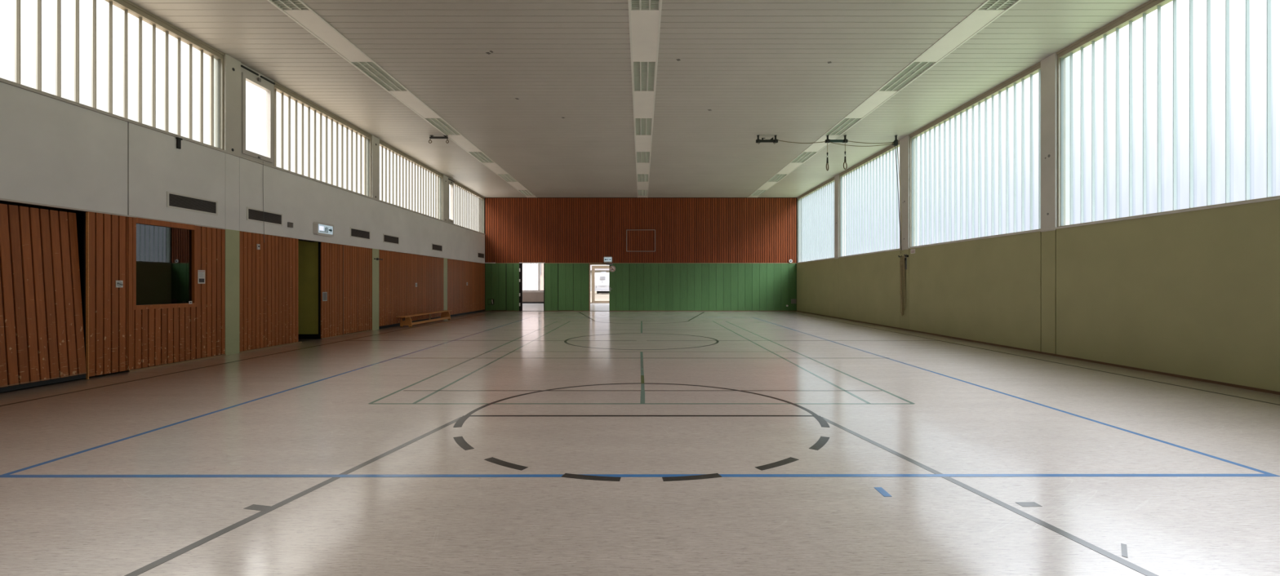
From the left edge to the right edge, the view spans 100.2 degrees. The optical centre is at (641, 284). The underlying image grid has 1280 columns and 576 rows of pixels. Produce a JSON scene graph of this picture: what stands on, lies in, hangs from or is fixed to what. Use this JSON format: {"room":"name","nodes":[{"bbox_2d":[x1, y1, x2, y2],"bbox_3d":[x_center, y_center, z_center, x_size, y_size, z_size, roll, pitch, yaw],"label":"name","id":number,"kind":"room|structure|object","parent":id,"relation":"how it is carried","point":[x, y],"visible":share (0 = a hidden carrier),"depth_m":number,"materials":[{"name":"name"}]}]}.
{"room":"sports hall","nodes":[
{"label":"sports hall","id":0,"kind":"room"},
{"bbox_2d":[0,202,365,392],"bbox_3d":[-9.555,0.090,12.865,3.290,2.900,27.930,0,0,0],"label":"wall","id":1,"kind":"structure","parent":0,"point":[308,251],"depth_m":13.14,"materials":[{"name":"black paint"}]},
{"bbox_2d":[128,329,372,372],"bbox_3d":[-7.822,1.327,11.856,0.017,0.026,7.379,0,0,0],"label":"baseboard","id":2,"kind":"structure","parent":1,"relation":"attached to","point":[170,364],"depth_m":9.76,"materials":[{"name":"black wood"}]},
{"bbox_2d":[0,78,485,263],"bbox_3d":[-7.964,-1.770,12.865,0.322,1.480,27.730,0,0,0],"label":"wall","id":3,"kind":"structure","parent":0,"point":[56,153],"depth_m":8.70,"materials":[{"name":"white paint"}]},
{"bbox_2d":[0,203,86,392],"bbox_3d":[-7.929,0.159,4.984,0.209,2.328,5.127,0,0,0],"label":"gate","id":4,"kind":"object","parent":3,"relation":"attached to","point":[42,335],"visible":1,"depth_m":7.01,"materials":[{"name":"orange wood"}]},
{"bbox_2d":[84,211,127,379],"bbox_3d":[-7.842,0.155,7.855,0.086,2.370,0.587,0,0,0],"label":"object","id":5,"kind":"structure","parent":3,"relation":"in","point":[105,235],"depth_m":7.81,"materials":[{"name":"orange wood"}]},
{"bbox_2d":[0,0,224,150],"bbox_3d":[-7.911,-3.429,7.429,0.148,1.857,5.260,0,0,0],"label":"window","id":6,"kind":"structure","parent":3,"relation":"in","point":[126,6],"depth_m":8.45,"materials":[{"name":"white glass"}]},
{"bbox_2d":[127,217,225,370],"bbox_3d":[-7.855,0.135,9.107,0.060,2.350,1.893,0,0,0],"label":"wall panel","id":7,"kind":"object","parent":3,"relation":"attached to","point":[158,336],"visible":1,"depth_m":9.20,"materials":[{"name":"orange wood"}]},
{"bbox_2d":[133,217,196,310],"bbox_3d":[-7.862,-0.320,8.821,0.085,1.430,1.181,0,0,0],"label":"window","id":8,"kind":"structure","parent":7,"relation":"attached to","point":[165,253],"depth_m":8.80,"materials":[{"name":"orange wood"}]},
{"bbox_2d":[197,270,204,284],"bbox_3d":[-7.823,-0.132,9.514,0.002,0.240,0.155,0,0,0],"label":"notice sheet","id":9,"kind":"object","parent":7,"relation":"attached to","point":[201,273],"visible":1,"depth_m":9.51,"materials":[{"name":"white paper"}]},
{"bbox_2d":[199,278,204,282],"bbox_3d":[-7.822,-0.068,9.514,0.001,0.068,0.115,0,0,0],"label":"picture","id":10,"kind":"object","parent":9,"relation":"attached to","point":[201,280],"depth_m":9.51},
{"bbox_2d":[175,137,182,149],"bbox_3d":[-7.804,-2.380,9.033,0.039,0.180,0.085,0,0,0],"label":"metal bracket","id":11,"kind":"object","parent":3,"relation":"attached to","point":[178,140],"visible":1,"depth_m":9.01,"materials":[{"name":"metal"}]},
{"bbox_2d":[166,191,217,215],"bbox_3d":[-7.818,-1.402,9.339,0.012,0.260,1.050,0,0,0],"label":"air vent","id":12,"kind":"object","parent":3,"relation":"in","point":[176,201],"visible":1,"depth_m":9.30,"materials":[{"name":"grey metal"}]},
{"bbox_2d":[208,53,240,355],"bbox_3d":[-7.970,-1.498,10.251,0.310,5.677,0.385,0,0,0],"label":"pilaster","id":13,"kind":"object","parent":3,"relation":"attached to","point":[232,67],"visible":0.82,"depth_m":10.18,"materials":[{"name":"green paint"}]},
{"bbox_2d":[240,62,275,166],"bbox_3d":[-7.870,-3.424,10.932,0.150,1.827,0.977,0,0,0],"label":"window","id":14,"kind":"structure","parent":3,"relation":"in","point":[247,74],"depth_m":11.04,"materials":[{"name":"white metal"}]},
{"bbox_2d":[262,161,264,243],"bbox_3d":[-7.811,-1.695,11.057,0.013,1.670,0.053,0,0,-10],"label":"pull cord","id":15,"kind":"object","parent":3,"relation":"hanging from","point":[263,162],"visible":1,"depth_m":11.05,"materials":[{"name":"grey fabric"}]},
{"bbox_2d":[246,207,282,226],"bbox_3d":[-7.818,-1.402,11.123,0.012,0.260,1.050,0,0,0],"label":"air vent","id":16,"kind":"object","parent":3,"relation":"in","point":[252,214],"visible":1,"depth_m":11.08,"materials":[{"name":"grey metal"}]},
{"bbox_2d":[239,231,298,351],"bbox_3d":[-7.855,0.138,11.309,0.060,2.345,1.791,0,0,0],"label":"wall panel","id":17,"kind":"object","parent":3,"relation":"attached to","point":[268,276],"visible":1,"depth_m":11.21,"materials":[{"name":"orange wood"}]},
{"bbox_2d":[256,244,260,249],"bbox_3d":[-7.812,-0.765,10.910,0.023,0.110,0.073,0,0,0],"label":"wall sensor","id":18,"kind":"object","parent":17,"relation":"attached to","point":[258,246],"visible":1,"depth_m":10.90,"materials":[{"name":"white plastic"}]},
{"bbox_2d":[287,222,293,227],"bbox_3d":[-7.801,-1.320,11.891,0.045,0.110,0.138,0,0,0],"label":"wall switch","id":19,"kind":"object","parent":3,"relation":"attached to","point":[290,224],"visible":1,"depth_m":11.85,"materials":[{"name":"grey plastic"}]},
{"bbox_2d":[274,81,371,197],"bbox_3d":[-7.911,-3.429,13.483,0.148,1.857,4.127,0,0,0],"label":"window","id":20,"kind":"structure","parent":3,"relation":"in","point":[279,88],"depth_m":13.23,"materials":[{"name":"white glass"}]},
{"bbox_2d":[312,222,333,236],"bbox_3d":[-7.768,-1.340,13.088,0.114,0.300,0.700,0,0,0],"label":"exit sign","id":21,"kind":"object","parent":3,"relation":"attached to","point":[319,228],"visible":1,"depth_m":12.98,"materials":[{"name":"white plastic"}]},
{"bbox_2d":[318,242,342,338],"bbox_3d":[-7.862,0.142,13.555,0.086,2.355,0.942,0,0,0],"label":"door","id":22,"kind":"structure","parent":3,"relation":"in","point":[330,255],"depth_m":13.45,"materials":[{"name":"orange wood"}]},
{"bbox_2d":[342,244,372,334],"bbox_3d":[-7.853,0.152,14.782,0.064,2.375,1.520,0,0,0],"label":"wall panel","id":23,"kind":"object","parent":3,"relation":"attached to","point":[357,261],"visible":1,"depth_m":14.72,"materials":[{"name":"orange wood"}]},
{"bbox_2d":[350,227,370,239],"bbox_3d":[-7.818,-1.402,14.886,0.012,0.260,1.050,0,0,0],"label":"air vent","id":24,"kind":"object","parent":3,"relation":"in","point":[354,233],"visible":1,"depth_m":14.88,"materials":[{"name":"grey metal"}]},
{"bbox_2d":[361,135,379,330],"bbox_3d":[-7.970,-1.498,15.758,0.310,5.677,0.425,0,0,0],"label":"pilaster","id":25,"kind":"object","parent":3,"relation":"attached to","point":[375,141],"visible":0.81,"depth_m":15.70,"materials":[{"name":"green paint"}]},
{"bbox_2d":[382,233,399,244],"bbox_3d":[-7.818,-1.402,16.722,0.012,0.260,1.050,0,0,0],"label":"air vent","id":26,"kind":"object","parent":3,"relation":"in","point":[387,238],"visible":1,"depth_m":16.68,"materials":[{"name":"grey metal"}]},
{"bbox_2d":[378,249,444,329],"bbox_3d":[-7.845,0.155,18.548,0.080,2.370,5.209,0,0,0],"label":"wall panel","id":27,"kind":"object","parent":3,"relation":"attached to","point":[410,284],"visible":0.89,"depth_m":17.96,"materials":[{"name":"orange wood"}]},
{"bbox_2d":[379,139,443,220],"bbox_3d":[-7.911,-3.429,18.550,0.148,1.857,5.161,0,0,0],"label":"window","id":28,"kind":"structure","parent":3,"relation":"in","point":[382,144],"depth_m":18.48,"materials":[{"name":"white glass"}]},
{"bbox_2d":[431,243,442,252],"bbox_3d":[-7.818,-1.402,20.475,0.012,0.260,1.050,0,0,0],"label":"air vent","id":29,"kind":"object","parent":3,"relation":"in","point":[436,247],"visible":1,"depth_m":20.46,"materials":[{"name":"grey metal"}]},
{"bbox_2d":[432,244,441,251],"bbox_3d":[-7.819,-1.402,20.475,0.005,0.199,0.980,0,0,0],"label":"grille","id":30,"kind":"object","parent":29,"relation":"attached to","point":[436,247],"depth_m":20.46,"materials":[{"name":"black metal"}]},
{"bbox_2d":[436,174,448,310],"bbox_3d":[-7.970,-1.498,21.381,0.310,5.677,0.503,0,0,0],"label":"pilaster","id":31,"kind":"object","parent":3,"relation":"attached to","point":[445,179],"visible":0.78,"depth_m":21.32,"materials":[{"name":"green paint"}]},
{"bbox_2d":[448,177,454,223],"bbox_3d":[-7.870,-3.424,22.003,0.150,1.827,0.740,0,0,0],"label":"window","id":32,"kind":"structure","parent":3,"relation":"in","point":[451,182],"depth_m":22.24,"materials":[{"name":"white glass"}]},
{"bbox_2d":[447,258,484,316],"bbox_3d":[-7.845,0.155,24.136,0.080,2.370,5.169,0,0,0],"label":"gate","id":33,"kind":"object","parent":3,"relation":"attached to","point":[465,279],"visible":0.97,"depth_m":23.80,"materials":[{"name":"orange wood"}]},
{"bbox_2d":[453,181,484,233],"bbox_3d":[-7.911,-3.429,24.551,0.148,1.857,4.360,0,0,0],"label":"window","id":34,"kind":"structure","parent":3,"relation":"in","point":[464,188],"depth_m":24.64,"materials":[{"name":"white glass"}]},
{"bbox_2d":[477,252,484,258],"bbox_3d":[-7.818,-1.402,26.061,0.012,0.260,1.050,0,0,0],"label":"air vent","id":35,"kind":"object","parent":3,"relation":"in","point":[481,255],"visible":1,"depth_m":26.07,"materials":[{"name":"black metal"}]},
{"bbox_2d":[522,263,543,290],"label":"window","id":36,"kind":"structure","parent":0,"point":[529,267],"depth_m":58.00,"materials":[{"name":"glass"}]},
{"bbox_2d":[128,0,1150,197],"bbox_3d":[-0.037,-4.532,12.915,16.275,0.410,28.230,0,0,0],"label":"ceiling","id":37,"kind":"structure","parent":0,"point":[544,89],"depth_m":10.77,"materials":[{"name":"white wood"}]},
{"bbox_2d":[270,0,309,10],"bbox_3d":[-5.455,-4.415,7.670,0.452,0.164,1.580,0,0,0],"label":"ceiling light","id":38,"kind":"object","parent":37,"relation":"attached to","point":[285,5],"visible":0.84,"depth_m":8.34,"materials":[{"name":"white plastic"}]},
{"bbox_2d":[351,62,407,91],"bbox_3d":[-5.455,-4.415,11.210,0.452,0.164,1.580,0,0,0],"label":"ceiling light","id":39,"kind":"object","parent":37,"relation":"attached to","point":[370,68],"visible":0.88,"depth_m":11.15,"materials":[{"name":"white plastic"}]},
{"bbox_2d":[428,135,448,143],"bbox_3d":[-5.916,-4.223,15.600,0.598,0.226,0.100,0,0,0],"label":"hanger","id":40,"kind":"object","parent":37,"relation":"hanging from","point":[431,137],"visible":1,"depth_m":15.57,"materials":[{"name":"metal"}]},
{"bbox_2d":[425,118,460,135],"bbox_3d":[-5.455,-4.415,14.750,0.452,0.164,1.580,0,0,0],"label":"ceiling light","id":41,"kind":"object","parent":37,"relation":"attached to","point":[438,123],"visible":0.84,"depth_m":14.74,"materials":[{"name":"white plastic"}]},
{"bbox_2d":[468,151,493,163],"bbox_3d":[-5.455,-4.415,18.290,0.452,0.164,1.580,0,0,0],"label":"ceiling light","id":42,"kind":"object","parent":37,"relation":"attached to","point":[480,156],"visible":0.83,"depth_m":18.23,"materials":[{"name":"white plastic"}]},
{"bbox_2d":[497,173,516,182],"bbox_3d":[-5.455,-4.415,21.830,0.452,0.164,1.580,0,0,0],"label":"ceiling light","id":43,"kind":"object","parent":37,"relation":"attached to","point":[508,178],"visible":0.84,"depth_m":21.71,"materials":[{"name":"white plastic"}]},
{"bbox_2d":[519,190,533,195],"bbox_3d":[-5.455,-4.415,25.370,0.452,0.164,1.580,0,0,0],"label":"ceiling light","id":44,"kind":"object","parent":37,"relation":"attached to","point":[526,193],"visible":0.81,"depth_m":25.43,"materials":[{"name":"white plastic"}]},
{"bbox_2d":[637,190,647,195],"bbox_3d":[0.055,-4.415,25.370,0.452,0.164,1.580,0,0,0],"label":"ceiling light","id":45,"kind":"object","parent":37,"relation":"attached to","point":[641,193],"visible":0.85,"depth_m":25.43,"materials":[{"name":"white plastic"}]},
{"bbox_2d":[636,151,649,163],"bbox_3d":[0.055,-4.415,18.290,0.452,0.164,1.580,0,0,0],"label":"ceiling light","id":46,"kind":"object","parent":37,"relation":"attached to","point":[642,157],"visible":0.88,"depth_m":18.28,"materials":[{"name":"white plastic"}]},
{"bbox_2d":[637,173,648,182],"bbox_3d":[0.055,-4.415,21.830,0.452,0.164,1.580,0,0,0],"label":"ceiling light","id":47,"kind":"object","parent":37,"relation":"attached to","point":[641,177],"visible":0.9,"depth_m":21.71,"materials":[{"name":"white plastic"}]},
{"bbox_2d":[635,118,652,135],"bbox_3d":[0.055,-4.415,14.750,0.452,0.164,1.580,0,0,0],"label":"ceiling light","id":48,"kind":"object","parent":37,"relation":"attached to","point":[642,126],"visible":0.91,"depth_m":14.72,"materials":[{"name":"white plastic"}]},
{"bbox_2d":[632,62,655,91],"bbox_3d":[0.055,-4.415,11.210,0.452,0.164,1.580,0,0,0],"label":"ceiling light","id":49,"kind":"object","parent":37,"relation":"attached to","point":[644,73],"visible":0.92,"depth_m":11.15,"materials":[{"name":"white plastic"}]},
{"bbox_2d":[630,0,659,10],"bbox_3d":[0.055,-4.415,7.670,0.452,0.164,1.580,0,0,0],"label":"ceiling light","id":50,"kind":"object","parent":37,"relation":"attached to","point":[636,5],"visible":1,"depth_m":8.34,"materials":[{"name":"white plastic"}]},
{"bbox_2d":[751,190,765,195],"bbox_3d":[5.530,-4.415,25.370,0.452,0.164,1.580,0,0,0],"label":"ceiling light","id":51,"kind":"object","parent":37,"relation":"attached to","point":[757,193],"visible":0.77,"depth_m":25.43,"materials":[{"name":"white plastic"}]},
{"bbox_2d":[755,135,777,144],"bbox_3d":[3.654,-4.213,15.588,0.628,0.247,0.125,0,0,0],"label":"hanger","id":52,"kind":"object","parent":37,"relation":"hanging from","point":[771,140],"visible":1,"depth_m":15.57,"materials":[{"name":"metal"}]},
{"bbox_2d":[767,173,787,182],"bbox_3d":[5.530,-4.415,21.830,0.452,0.164,1.580,0,0,0],"label":"ceiling light","id":53,"kind":"object","parent":37,"relation":"attached to","point":[776,178],"visible":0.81,"depth_m":21.71,"materials":[{"name":"white plastic"}]},
{"bbox_2d":[791,151,817,163],"bbox_3d":[5.530,-4.415,18.290,0.452,0.164,1.580,0,0,0],"label":"ceiling light","id":54,"kind":"object","parent":37,"relation":"attached to","point":[804,156],"visible":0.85,"depth_m":18.23,"materials":[{"name":"white plastic"}]},
{"bbox_2d":[825,135,848,142],"bbox_3d":[5.680,-4.234,15.588,0.636,0.204,0.125,0,0,0],"label":"hanger","id":55,"kind":"object","parent":37,"relation":"hanging from","point":[845,140],"visible":1,"depth_m":15.57,"materials":[{"name":"black metal"}]},
{"bbox_2d":[777,140,825,143],"bbox_3d":[4.672,-4.157,15.590,1.407,0.105,0.020,0,0,0],"label":"rope","id":56,"kind":"object","parent":55,"relation":"hanging from","point":[778,140],"visible":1,"depth_m":15.58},
{"bbox_2d":[826,142,828,171],"bbox_3d":[5.419,-3.715,15.600,0.051,0.819,0.235,0,0,39],"label":"ring","id":57,"kind":"object","parent":55,"relation":"hanging from","point":[827,161],"visible":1,"depth_m":15.59,"materials":[{"name":"metal"}]},
{"bbox_2d":[843,142,847,169],"bbox_3d":[5.937,-3.733,15.600,0.228,0.782,0.045,0,0,-40],"label":"ring","id":58,"kind":"object","parent":55,"relation":"hanging from","point":[845,162],"visible":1,"depth_m":15.59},
{"bbox_2d":[830,142,893,146],"bbox_3d":[6.404,-4.067,15.543,1.855,0.128,0.018,0,0,0],"label":"rope","id":59,"kind":"object","parent":55,"relation":"hanging from","point":[830,142],"visible":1,"depth_m":15.54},
{"bbox_2d":[848,141,893,143],"bbox_3d":[6.662,-4.143,15.590,1.339,0.087,0.020,0,0,0],"label":"rope","id":60,"kind":"object","parent":55,"relation":"hanging from","point":[848,141],"visible":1,"depth_m":15.58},
{"bbox_2d":[824,118,861,135],"bbox_3d":[5.530,-4.415,14.750,0.452,0.164,1.580,0,0,0],"label":"ceiling light","id":61,"kind":"object","parent":37,"relation":"attached to","point":[846,123],"visible":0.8,"depth_m":14.74,"materials":[{"name":"white plastic"}]},
{"bbox_2d":[892,135,897,146],"bbox_3d":[7.397,-4.185,15.600,0.155,0.301,0.100,0,0,0],"label":"pulley block","id":62,"kind":"object","parent":37,"relation":"attached to","point":[895,141],"visible":1,"depth_m":15.57,"materials":[{"name":"metal"}]},
{"bbox_2d":[894,146,902,250],"bbox_3d":[7.538,-2.535,15.707,0.346,3.052,0.036,0,0,-35],"label":"rope","id":63,"kind":"object","parent":62,"relation":"hanging from","point":[895,146],"visible":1,"depth_m":15.70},
{"bbox_2d":[897,145,902,253],"bbox_3d":[7.603,-2.485,15.731,0.080,3.152,0.360,0,0,40],"label":"rope","id":64,"kind":"object","parent":62,"relation":"hanging from","point":[897,145],"visible":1,"depth_m":15.68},
{"bbox_2d":[879,62,936,91],"bbox_3d":[5.530,-4.415,11.210,0.452,0.164,1.580,0,0,0],"label":"ceiling light","id":65,"kind":"object","parent":37,"relation":"attached to","point":[915,69],"visible":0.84,"depth_m":11.15,"materials":[{"name":"white plastic"}]},
{"bbox_2d":[977,0,1017,10],"bbox_3d":[5.530,-4.415,7.670,0.452,0.164,1.580,0,0,0],"label":"ceiling light","id":66,"kind":"object","parent":37,"relation":"attached to","point":[993,5],"visible":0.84,"depth_m":8.34,"materials":[{"name":"white plastic"}]},
{"bbox_2d":[0,303,1279,575],"bbox_3d":[-3.075,1.439,18.575,21.850,0.202,39.350,0,0,0],"label":"floor","id":67,"kind":"structure","parent":0,"point":[485,443],"depth_m":4.10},
{"bbox_2d":[396,310,452,327],"bbox_3d":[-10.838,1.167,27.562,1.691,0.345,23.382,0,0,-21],"label":"bench","id":68,"kind":"object","parent":67,"relation":"on","point":[406,320],"visible":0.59,"depth_m":17.69,"materials":[{"name":"brown wood"}]},
{"bbox_2d":[522,290,543,303],"bbox_3d":[-8.350,0.880,37.925,4.200,0.920,0.330,0,0,0],"label":"convector","id":69,"kind":"object","parent":67,"relation":"on","point":[528,296],"visible":0.29,"depth_m":37.80,"materials":[{"name":"grey metal"}]},
{"bbox_2d":[522,290,543,292],"bbox_3d":[-8.350,0.490,37.925,4.200,0.140,0.330,0,0,0],"label":"shelf","id":70,"kind":"object","parent":69,"relation":"attached to","point":[522,291],"depth_m":37.76,"materials":[{"name":"white"}]},
{"bbox_2d":[479,197,801,311],"bbox_3d":[-0.037,-1.599,26.834,16.175,5.877,0.232,0,0,0],"label":"wall","id":71,"kind":"structure","parent":0,"point":[711,254],"depth_m":26.73,"materials":[{"name":"orange wood"}]},
{"bbox_2d":[487,299,493,304],"bbox_3d":[-7.530,0.875,26.721,0.307,0.270,0.017,0,0,0],"label":"flap","id":72,"kind":"object","parent":71,"relation":"attached to","point":[489,301],"visible":1,"depth_m":26.71,"materials":[{"name":"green wood"}]},
{"bbox_2d":[519,262,544,311],"bbox_3d":[-5.475,0.125,26.825,1.280,2.430,0.250,0,0,0],"label":"door","id":73,"kind":"structure","parent":71,"relation":"in","point":[520,264],"depth_m":26.81,"materials":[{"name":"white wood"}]},
{"bbox_2d":[603,257,612,262],"bbox_3d":[-1.675,-1.235,26.691,0.430,0.290,0.078,0,0,0],"label":"exit sign","id":74,"kind":"object","parent":71,"relation":"attached to","point":[606,260],"visible":1,"depth_m":26.66,"materials":[{"name":"white plastic"}]},
{"bbox_2d":[589,262,629,311],"bbox_3d":[-1.619,0.130,26.810,2.001,2.420,0.280,0,0,0],"label":"door","id":75,"kind":"structure","parent":71,"relation":"in","point":[619,280],"depth_m":26.73,"materials":[{"name":"metal"}]},
{"bbox_2d":[608,266,615,271],"bbox_3d":[-1.453,-0.775,26.724,0.310,0.310,0.009,0,0,0],"label":"prohibition sign","id":76,"kind":"object","parent":71,"relation":"attached to","point":[612,268],"visible":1,"depth_m":26.73,"materials":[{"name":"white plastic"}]},
{"bbox_2d":[626,229,655,252],"bbox_3d":[-0.033,-2.178,26.690,1.455,1.105,0.100,0,0,0],"label":"frame","id":77,"kind":"object","parent":71,"relation":"attached to","point":[627,229],"visible":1,"depth_m":26.65,"materials":[{"name":"brown wood"}]},
{"bbox_2d":[791,299,795,303],"bbox_3d":[7.595,0.850,26.713,0.250,0.230,0.034,0,0,0],"label":"junction box","id":78,"kind":"object","parent":71,"relation":"attached to","point":[793,301],"visible":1,"depth_m":26.70,"materials":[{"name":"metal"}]},
{"bbox_2d":[795,196,1279,391],"bbox_3d":[7.891,0.140,12.865,0.318,2.400,27.730,0,0,0],"label":"wall","id":79,"kind":"structure","parent":0,"point":[1195,293],"depth_m":8.92,"materials":[{"name":"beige paint"}]},
{"bbox_2d":[796,177,834,262],"bbox_3d":[7.836,-2.704,24.106,0.148,3.307,5.250,0,0,0],"label":"window","id":80,"kind":"structure","parent":79,"relation":"in","point":[811,195],"depth_m":24.23,"materials":[{"name":"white glass"}]},
{"bbox_2d":[834,174,845,258],"bbox_3d":[7.886,-2.676,21.273,0.289,3.322,0.419,0,0,0],"label":"pilaster","id":81,"kind":"object","parent":79,"relation":"attached to","point":[836,177],"visible":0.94,"depth_m":21.18,"materials":[{"name":"paint"}]},
{"bbox_2d":[838,140,899,257],"bbox_3d":[7.836,-2.704,18.558,0.148,3.307,5.012,0,0,0],"label":"window","id":82,"kind":"structure","parent":79,"relation":"in","point":[891,148],"depth_m":18.56,"materials":[{"name":"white glass"}]},
{"bbox_2d":[897,254,908,269],"bbox_3d":[7.697,-0.660,15.750,0.106,0.440,0.450,0,0,0],"label":"cleat","id":83,"kind":"object","parent":79,"relation":"attached to","point":[905,255],"visible":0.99,"depth_m":15.63,"materials":[{"name":"black metal"}]},
{"bbox_2d":[899,255,905,315],"bbox_3d":[7.690,0.035,15.786,0.070,1.805,0.303,0,0,0],"label":"rope hank","id":84,"kind":"object","parent":83,"relation":"hanging from","point":[902,263],"visible":1,"depth_m":15.76,"materials":[{"name":"fabric"}]},
{"bbox_2d":[899,134,918,250],"bbox_3d":[7.886,-2.676,15.784,0.289,3.322,0.538,0,0,0],"label":"pilaster","id":85,"kind":"object","parent":79,"relation":"attached to","point":[904,143],"visible":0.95,"depth_m":15.68,"materials":[{"name":"paint"}]},
{"bbox_2d":[909,61,1040,247],"bbox_3d":[7.836,-2.704,12.949,0.148,3.307,5.134,0,0,0],"label":"window","id":86,"kind":"structure","parent":79,"relation":"in","point":[1021,77],"depth_m":12.42,"materials":[{"name":"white glass"}]},
{"bbox_2d":[796,311,1279,395],"bbox_3d":[7.752,1.323,12.865,0.036,0.034,27.730,0,0,0],"label":"baseboard","id":87,"kind":"structure","parent":79,"relation":"attached to","point":[1004,346],"depth_m":8.91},
{"bbox_2d":[1040,53,1070,231],"bbox_3d":[7.886,-2.676,10.197,0.289,3.322,0.372,0,0,0],"label":"pilaster","id":88,"kind":"object","parent":79,"relation":"attached to","point":[1049,64],"visible":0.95,"depth_m":10.12,"materials":[{"name":"paint"}]},
{"bbox_2d":[1056,0,1279,227],"bbox_3d":[7.836,-2.704,7.430,0.148,3.307,5.163,0,0,0],"label":"window","id":89,"kind":"structure","parent":79,"relation":"in","point":[1149,6],"depth_m":8.34,"materials":[{"name":"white glass"}]},
{"bbox_3d":[-5.000,-0.160,32.615,18.200,3.000,11.370,0,0,0],"label":"wall","id":90,"kind":"structure","parent":0,"visible":0},
{"bbox_2d":[524,263,540,290],"bbox_3d":[-8.325,-0.410,38.160,4.350,2.500,0.120,0,0,0],"label":"window","id":91,"kind":"structure","parent":90,"relation":"in","point":[539,264],"depth_m":38.13,"materials":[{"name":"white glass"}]},
{"bbox_2d":[590,264,608,303],"bbox_3d":[-2.880,-0.160,38.148,1.960,3.000,0.205,0,0,0],"label":"door","id":92,"kind":"structure","parent":90,"relation":"in","point":[593,266],"depth_m":38.12,"materials":[{"name":"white metal"}]},
{"label":"outside","id":93,"kind":"structure","parent":0,"visible":0},
{"bbox_2d":[590,291,608,302],"bbox_3d":[0.000,1.500,99.130,160.000,0.280,121.740,0,0,0],"label":"ground","id":94,"kind":"structure","parent":93,"point":[600,296],"depth_m":59.37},
{"bbox_2d":[590,265,608,291],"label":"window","id":95,"kind":"structure","parent":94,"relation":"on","point":[597,270],"depth_m":109.99,"materials":[{"name":"glass"}]},
{"bbox_2d":[595,271,608,293],"bbox_3d":[-5.350,-0.220,76.820,2.340,3.120,5.960,0,0,0],"label":"caravan","id":96,"kind":"object","parent":94,"relation":"on","point":[602,279],"visible":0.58,"depth_m":74.03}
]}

